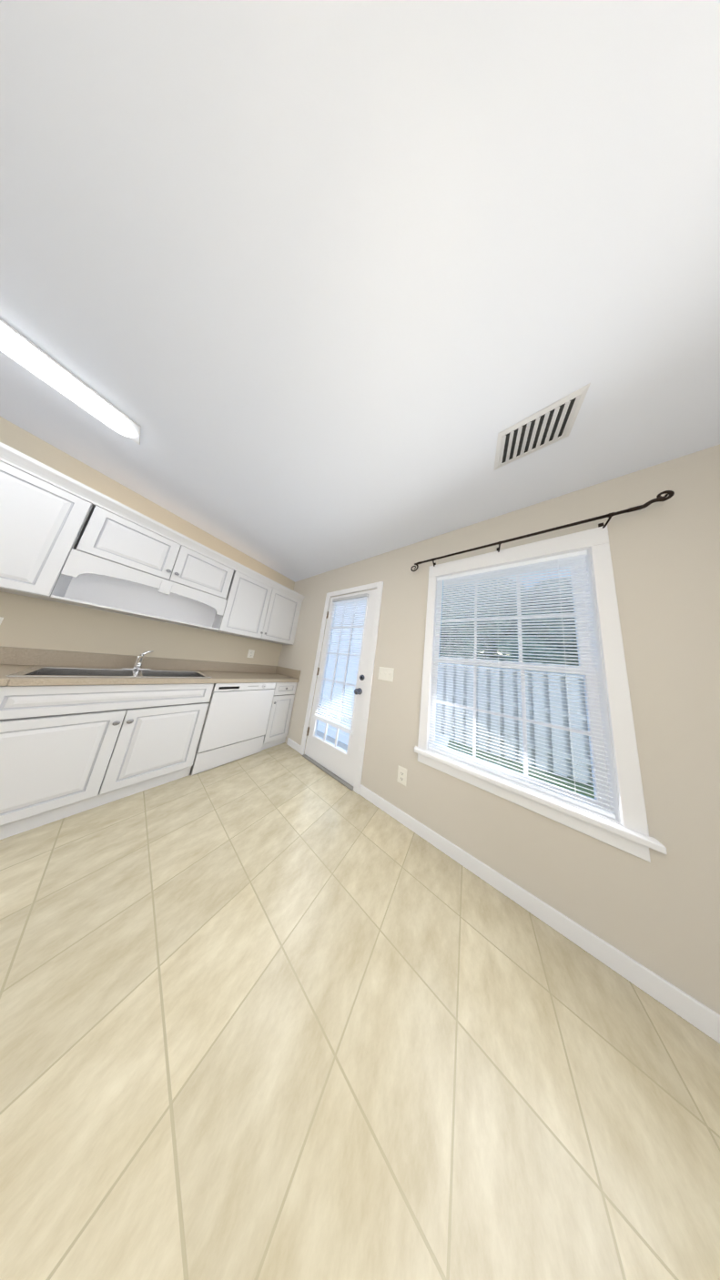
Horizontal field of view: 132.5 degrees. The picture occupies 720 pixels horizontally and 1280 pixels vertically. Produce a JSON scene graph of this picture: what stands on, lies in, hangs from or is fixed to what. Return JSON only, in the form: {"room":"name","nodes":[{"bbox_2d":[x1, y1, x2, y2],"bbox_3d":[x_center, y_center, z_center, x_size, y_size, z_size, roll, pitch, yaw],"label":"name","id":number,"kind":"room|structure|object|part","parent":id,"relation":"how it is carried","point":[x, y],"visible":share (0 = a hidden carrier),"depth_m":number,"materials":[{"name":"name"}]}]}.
{"room":"kitchen","nodes":[
{"label":"kitchen","id":0,"kind":"room"},
{"bbox_2d":[0,416,294,665],"bbox_3d":[-2.942,-0.400,0.458,0.140,2.487,5.880,1,-11,35],"label":"wall","id":1,"kind":"structure","parent":0,"point":[29,622],"depth_m":1.41,"materials":[{"name":"beige paint"}]},
{"bbox_2d":[0,442,94,603],"bbox_3d":[-2.288,-0.742,0.978,0.334,0.816,0.559,1,-11,35],"label":"upper cabinet","id":2,"kind":"object","parent":1,"relation":"attached to","point":[65,539],"depth_m":1.02,"materials":[{"name":"white paint"}]},
{"bbox_2d":[69,490,240,602],"bbox_3d":[-1.863,-0.775,1.586,0.343,0.452,0.860,1,-11,35],"label":"upper cabinet","id":3,"kind":"object","parent":1,"relation":"attached to","point":[112,536],"depth_m":1.36,"materials":[{"name":"white paint"}]},
{"bbox_2d":[246,649,254,657],"bbox_3d":[-1.586,0.201,2.311,0.008,0.118,0.078,1,-11,35],"label":"outlet","id":4,"kind":"object","parent":1,"relation":"attached to","point":[250,653],"visible":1,"depth_m":2.31,"materials":[{"name":"white plastic"}]},
{"bbox_2d":[207,565,304,645],"bbox_3d":[-1.390,-0.415,2.289,0.334,0.816,0.925,1,-11,35],"label":"upper cabinet","id":5,"kind":"object","parent":1,"relation":"attached to","point":[258,608],"depth_m":2.08,"materials":[{"name":"white paint"}]},
{"bbox_2d":[0,742,719,1279],"bbox_3d":[-1.445,0.892,-0.803,3.998,0.060,5.940,1,-11,35],"label":"floor","id":6,"kind":"structure","parent":0,"point":[282,1012],"depth_m":0.47,"materials":[{"name":"tile"}]},
{"bbox_2d":[0,685,25,700],"bbox_3d":[-2.344,0.570,0.690,0.607,0.812,0.542,1,-11,35],"label":"base cabinet","id":7,"kind":"object","parent":6,"relation":"on","point":[5,691],"depth_m":0.84,"materials":[{"name":"white paint"}]},
{"bbox_2d":[0,645,300,685],"bbox_3d":[-1.778,0.303,1.481,0.634,0.357,2.370,1,-11,35],"label":"countertop","id":8,"kind":"structure","parent":7,"relation":"on","point":[27,667],"depth_m":1.31,"materials":[{"name":"laminate"}]},
{"bbox_2d":[5,665,211,685],"bbox_3d":[-1.875,0.357,1.314,0.500,0.174,0.840,1,-11,35],"label":"sink","id":9,"kind":"object","parent":8,"relation":"in","point":[33,671],"depth_m":1.24,"materials":[{"name":"silver metal"}]},
{"bbox_2d":[120,649,153,670],"bbox_3d":[-1.963,0.180,1.417,0.220,0.183,0.156,1,-11,35],"label":"faucet","id":10,"kind":"object","parent":8,"relation":"on","point":[137,665],"depth_m":1.43,"materials":[{"name":"silver metal"}]},
{"bbox_2d":[0,685,211,839],"bbox_3d":[-1.955,0.790,1.261,0.607,0.660,0.898,1,-11,35],"label":"base cabinet","id":11,"kind":"object","parent":6,"relation":"on","point":[66,750],"depth_m":1.02,"materials":[{"name":"white paint"}]},
{"bbox_2d":[190,682,275,776],"bbox_3d":[-1.518,0.867,1.867,0.638,0.811,0.590,1,-11,35],"label":"dishwasher","id":12,"kind":"object","parent":6,"relation":"on","point":[235,724],"visible":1,"depth_m":1.64,"materials":[{"name":"white metal"}]},
{"bbox_2d":[261,682,296,750],"bbox_3d":[-1.277,0.959,2.248,0.607,0.812,0.310,1,-11,35],"label":"base cabinet","id":13,"kind":"object","parent":6,"relation":"on","point":[277,730],"depth_m":2.06,"materials":[{"name":"white paint"}]},
{"bbox_2d":[302,754,352,790],"bbox_3d":[-0.350,1.406,1.740,0.761,0.012,0.130,1,-11,35],"label":"threshold","id":14,"kind":"object","parent":6,"relation":"on","point":[331,774],"visible":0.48,"depth_m":1.66,"materials":[{"name":"silver metal"}]},
{"bbox_2d":[0,0,719,582],"bbox_3d":[-1.121,-1.602,-0.402,3.998,0.060,5.940,1,-11,35],"label":"ceiling","id":15,"kind":"structure","parent":0,"point":[297,289],"depth_m":0.52,"materials":[{"name":"white paint"}]},
{"bbox_2d":[0,317,141,444],"bbox_3d":[-1.839,-1.475,0.549,0.168,0.072,1.275,1,-11,35],"label":"fluorescent ceiling light","id":16,"kind":"object","parent":15,"relation":"attached to","point":[17,347],"visible":1,"depth_m":0.84,"materials":[{"name":"translucent white acrylic plastic diffuser"}]},
{"bbox_2d":[493,382,590,470],"bbox_3d":[0.927,-1.096,0.850,0.305,0.015,0.185,1,-11,35],"label":"ceiling vent","id":17,"kind":"object","parent":15,"relation":"in","point":[547,426],"visible":1,"depth_m":0.83,"materials":[{"name":"white metal"}]},
{"bbox_2d":[277,444,719,1014],"bbox_3d":[0.324,0.211,1.621,3.938,2.487,0.140,1,-11,35],"label":"wall","id":18,"kind":"structure","parent":0,"point":[658,914],"depth_m":0.82,"materials":[{"name":"beige paint"}]},
{"bbox_2d":[286,737,300,752],"bbox_3d":[-0.851,1.356,2.045,0.278,0.080,0.013,1,-11,35],"label":"baseboard","id":19,"kind":"structure","parent":18,"relation":"attached to","point":[297,747],"depth_m":2.04,"materials":[{"name":"white wood"}]},
{"bbox_2d":[304,588,376,786],"bbox_3d":[-0.247,0.393,1.866,0.759,2.032,0.122,1,-11,35],"label":"door","id":20,"kind":"structure","parent":18,"relation":"in","point":[336,760],"depth_m":1.79,"materials":[{"name":"white wood"}]},
{"bbox_3d":[-0.273,0.391,1.857,0.727,1.616,0.078,1,-11,35],"label":"door hardware","id":21,"kind":"part","parent":20,"relation":"part of","materials":[{"name":"black metal"}]},
{"bbox_3d":[-0.229,0.337,1.909,0.518,1.678,0.004,1,-11,35],"label":"glass","id":22,"kind":"part","parent":20,"relation":"part of","materials":[{"name":"clear glass"}]},
{"bbox_2d":[312,593,368,734],"bbox_3d":[-0.230,0.201,1.895,0.578,1.536,0.042,1,-11,35],"label":"door blind","id":23,"kind":"object","parent":20,"relation":"attached to","point":[325,720],"visible":0.96,"depth_m":1.89,"materials":[{"name":"white plastic"}]},
{"bbox_2d":[299,581,382,794],"bbox_3d":[-0.240,0.367,1.870,0.894,2.116,0.018,1,-11,35],"label":"door frame","id":24,"kind":"structure","parent":18,"relation":"attached to","point":[378,585],"depth_m":1.73,"materials":[{"name":"white wood"}]},
{"bbox_2d":[377,666,393,681],"bbox_3d":[0.248,0.331,1.544,0.156,0.125,0.019,1,-11,35],"label":"light switch","id":25,"kind":"object","parent":18,"relation":"attached to","point":[385,673],"visible":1,"depth_m":1.54,"materials":[{"name":"white plastic"}]},
{"bbox_2d":[396,765,406,786],"bbox_3d":[0.343,1.106,1.292,0.074,0.120,0.008,1,-11,35],"label":"outlet","id":26,"kind":"object","parent":18,"relation":"attached to","point":[401,775],"visible":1,"depth_m":1.29,"materials":[{"name":"white plastic"}]},
{"bbox_2d":[359,784,719,1043],"bbox_3d":[0.805,1.387,0.904,1.956,0.080,0.013,1,-11,35],"label":"baseboard","id":27,"kind":"structure","parent":18,"relation":"attached to","point":[699,1015],"depth_m":0.75,"materials":[{"name":"white wood"}]},
{"bbox_2d":[413,525,666,862],"bbox_3d":[0.996,0.145,1.146,1.036,1.686,0.190,1,-11,35],"label":"double-hung window","id":28,"kind":"structure","parent":18,"relation":"in","point":[603,803],"depth_m":1.00,"materials":[{"name":"white wood"}]},
{"bbox_2d":[410,490,674,571],"bbox_3d":[1.060,-0.705,1.199,1.319,0.135,0.096,1,-11,35],"label":"curtain rod","id":29,"kind":"object","parent":18,"relation":"attached to","point":[670,493],"visible":0.96,"depth_m":0.97,"materials":[{"name":"brown metal"}]},
{"label":"outside","id":30,"kind":"structure","parent":0,"visible":0},
{"bbox_2d":[316,729,594,798],"bbox_3d":[4.604,3.198,7.856,20.000,0.150,15.840,1,-11,35],"label":"ground","id":31,"kind":"structure","parent":30,"point":[340,744],"depth_m":2.63,"materials":[{"name":"green plant"}]},
{"bbox_2d":[317,603,365,745],"bbox_3d":[-0.337,0.321,2.944,2.550,2.679,0.108,1,-11,35],"label":"wall","id":32,"kind":"structure","parent":31,"relation":"on","point":[329,731],"depth_m":2.78,"materials":[{"name":"white"}]},
{"bbox_2d":[439,576,578,665],"bbox_3d":[4.295,0.091,6.267,17.002,5.554,5.961,1,-11,35],"label":"trees","id":33,"kind":"object","parent":31,"relation":"on","point":[559,657],"depth_m":4.98,"materials":[{"name":"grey plant"}]},
{"bbox_2d":[434,655,592,784],"bbox_3d":[1.765,1.252,3.729,14.051,1.760,0.063,1,-11,35],"label":"fence","id":34,"kind":"object","parent":31,"relation":"on","point":[533,729],"depth_m":2.89,"materials":[{"name":"white plastic"}]}
]}

